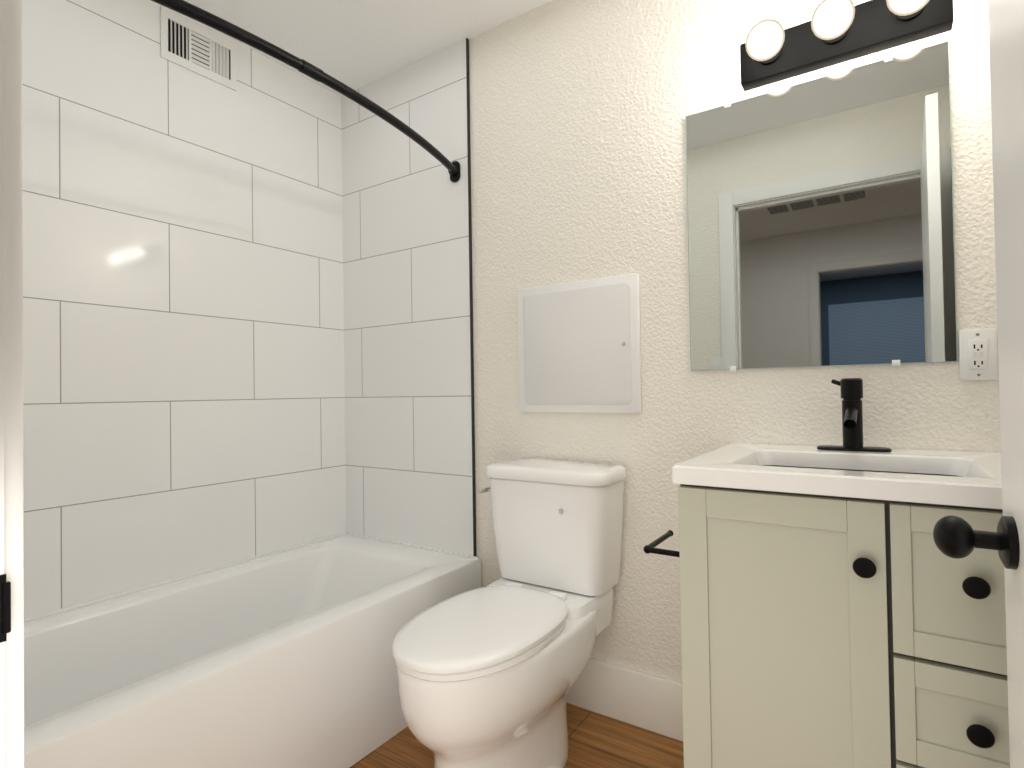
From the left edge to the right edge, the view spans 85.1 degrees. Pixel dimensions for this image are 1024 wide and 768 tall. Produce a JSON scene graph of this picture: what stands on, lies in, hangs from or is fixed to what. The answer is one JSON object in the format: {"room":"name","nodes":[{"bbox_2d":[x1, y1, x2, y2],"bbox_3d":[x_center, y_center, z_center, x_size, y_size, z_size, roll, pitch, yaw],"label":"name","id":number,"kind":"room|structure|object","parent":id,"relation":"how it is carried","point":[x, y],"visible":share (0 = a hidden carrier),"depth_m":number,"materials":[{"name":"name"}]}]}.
{"room":"bathroom","nodes":[
{"label":"bathroom","id":0,"kind":"room"},
{"bbox_2d":[184,0,552,96],"bbox_3d":[-1.205,-1.380,-1.121,4.000,0.050,6.820,-1,-1,34],"label":"ceiling","id":1,"kind":"structure","parent":0,"point":[355,44],"depth_m":2.06,"materials":[{"name":"white paint"}]},
{"bbox_2d":[350,703,683,767],"bbox_3d":[-1.166,1.079,-1.157,4.000,0.050,6.820,-1,-1,34],"label":"floor","id":2,"kind":"structure","parent":0,"point":[596,740],"depth_m":1.64,"materials":[{"name":"brown wood"}]},
{"bbox_2d":[24,532,481,767],"bbox_3d":[-0.846,0.873,1.677,0.756,0.436,1.516,-1,-1,34],"label":"bathtub","id":3,"kind":"object","parent":2,"relation":"on","point":[282,658],"visible":0.96,"depth_m":1.58,"materials":[{"name":"white ceramic"}]},
{"bbox_2d":[392,458,626,767],"bbox_3d":[-0.013,0.670,1.558,0.445,0.825,0.771,-1,-1,34],"label":"toilet","id":4,"kind":"object","parent":2,"relation":"on","point":[488,675],"visible":1,"depth_m":1.48,"materials":[{"name":"white ceramic"}]},
{"bbox_2d":[643,378,1009,767],"bbox_3d":[0.693,0.523,1.221,0.689,1.073,0.559,-1,-1,34],"label":"bathroom vanity","id":5,"kind":"object","parent":2,"relation":"on","point":[839,609],"visible":0.98,"depth_m":1.01,"materials":[{"name":"beige paint"}]},
{"bbox_2d":[469,0,1000,683],"bbox_3d":[0.230,-0.128,1.946,2.550,2.410,0.120,-1,-1,34],"label":"wall","id":6,"kind":"structure","parent":0,"point":[581,110],"depth_m":1.75,"materials":[{"name":"white paint"}]},
{"bbox_2d":[341,39,472,555],"bbox_3d":[-0.458,-0.327,2.329,0.726,1.980,0.012,-1,-1,34],"label":"tile","id":7,"kind":"structure","parent":6,"relation":"attached to","point":[407,385],"depth_m":2.30,"materials":[{"name":"white tile"}]},
{"bbox_2d":[151,0,460,181],"bbox_3d":[-0.587,-0.826,1.510,0.165,0.080,1.497,-1,-1,34],"label":"rail","id":8,"kind":"object","parent":7,"relation":"attached to","point":[202,16],"visible":1,"depth_m":1.44,"materials":[{"name":"black metal"}]},
{"bbox_2d":[466,38,476,556],"bbox_3d":[-0.575,-0.337,1.500,0.004,1.980,1.520,-1,-1,34],"label":"trim","id":9,"kind":"structure","parent":6,"relation":"attached to","point":[471,299],"depth_m":2.12,"materials":[{"name":"black metal"}]},
{"bbox_2d":[517,273,641,412],"bbox_3d":[0.212,-0.124,1.874,0.454,0.440,0.020,-1,-1,34],"label":"access hatch","id":10,"kind":"object","parent":6,"relation":"attached to","point":[578,346],"visible":1,"depth_m":1.85,"materials":[{"name":"white plastic"}]},
{"bbox_2d":[566,658,682,741],"bbox_3d":[0.264,0.991,1.837,0.911,0.168,0.015,-1,-1,34],"label":"baseboard","id":11,"kind":"structure","parent":6,"relation":"attached to","point":[652,703],"depth_m":1.73,"materials":[{"name":"white paint"}]},
{"bbox_2d":[686,40,957,371],"bbox_3d":[0.786,-0.428,1.494,0.624,0.777,0.008,-1,-1,34],"label":"mirror","id":12,"kind":"object","parent":6,"relation":"attached to","point":[820,221],"visible":1,"depth_m":1.46,"materials":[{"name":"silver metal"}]},
{"bbox_2d":[740,0,953,90],"bbox_3d":[0.807,-0.892,1.389,0.465,0.113,0.164,-1,-1,34],"label":"sconce","id":13,"kind":"object","parent":6,"relation":"attached to","point":[832,32],"visible":1,"depth_m":1.40,"materials":[{"name":"black metal"}]},
{"bbox_2d":[959,328,997,379],"bbox_3d":[1.082,-0.068,1.295,0.068,0.118,0.009,-1,-1,34],"label":"outlet plate","id":14,"kind":"object","parent":6,"relation":"attached to","point":[977,354],"visible":1,"depth_m":1.29,"materials":[{"name":"white plastic"}]},
{"bbox_3d":[-1.269,-0.105,1.893,0.120,2.410,1.640,-1,-1,34],"label":"wall","id":15,"kind":"structure","parent":0,"visible":0},
{"bbox_2d":[22,0,345,617],"bbox_3d":[-1.185,-0.321,1.909,0.012,1.980,1.520,-1,-1,34],"label":"tile","id":16,"kind":"structure","parent":15,"relation":"attached to","point":[183,366],"depth_m":1.90,"materials":[{"name":"white tile"}]},
{"bbox_2d":[160,6,236,90],"bbox_3d":[-1.125,-1.203,2.014,0.008,0.175,0.265,-1,-1,34],"label":"vent register","id":17,"kind":"object","parent":16,"relation":"attached to","point":[193,47],"visible":1,"depth_m":2.00,"materials":[{"name":"white plastic"}]},
{"bbox_3d":[-0.873,-0.149,-0.674,4.000,2.410,2.380,-1,-1,34],"label":"wall","id":18,"kind":"structure","parent":0,"visible":0},
{"bbox_2d":[0,0,24,767],"bbox_3d":[-0.141,-0.002,0.219,1.015,2.120,0.152,-1,-1,34],"label":"door frame","id":19,"kind":"structure","parent":18,"relation":"attached to","point":[12,753],"depth_m":0.02,"materials":[{"name":"white paint"}]},
{"bbox_2d":[933,0,1023,767],"bbox_3d":[0.452,0.031,0.407,0.200,2.024,0.868,-1,-1,34],"label":"door","id":20,"kind":"structure","parent":18,"relation":"in","point":[955,537],"depth_m":0.71,"materials":[{"name":"white wood"}]}
]}

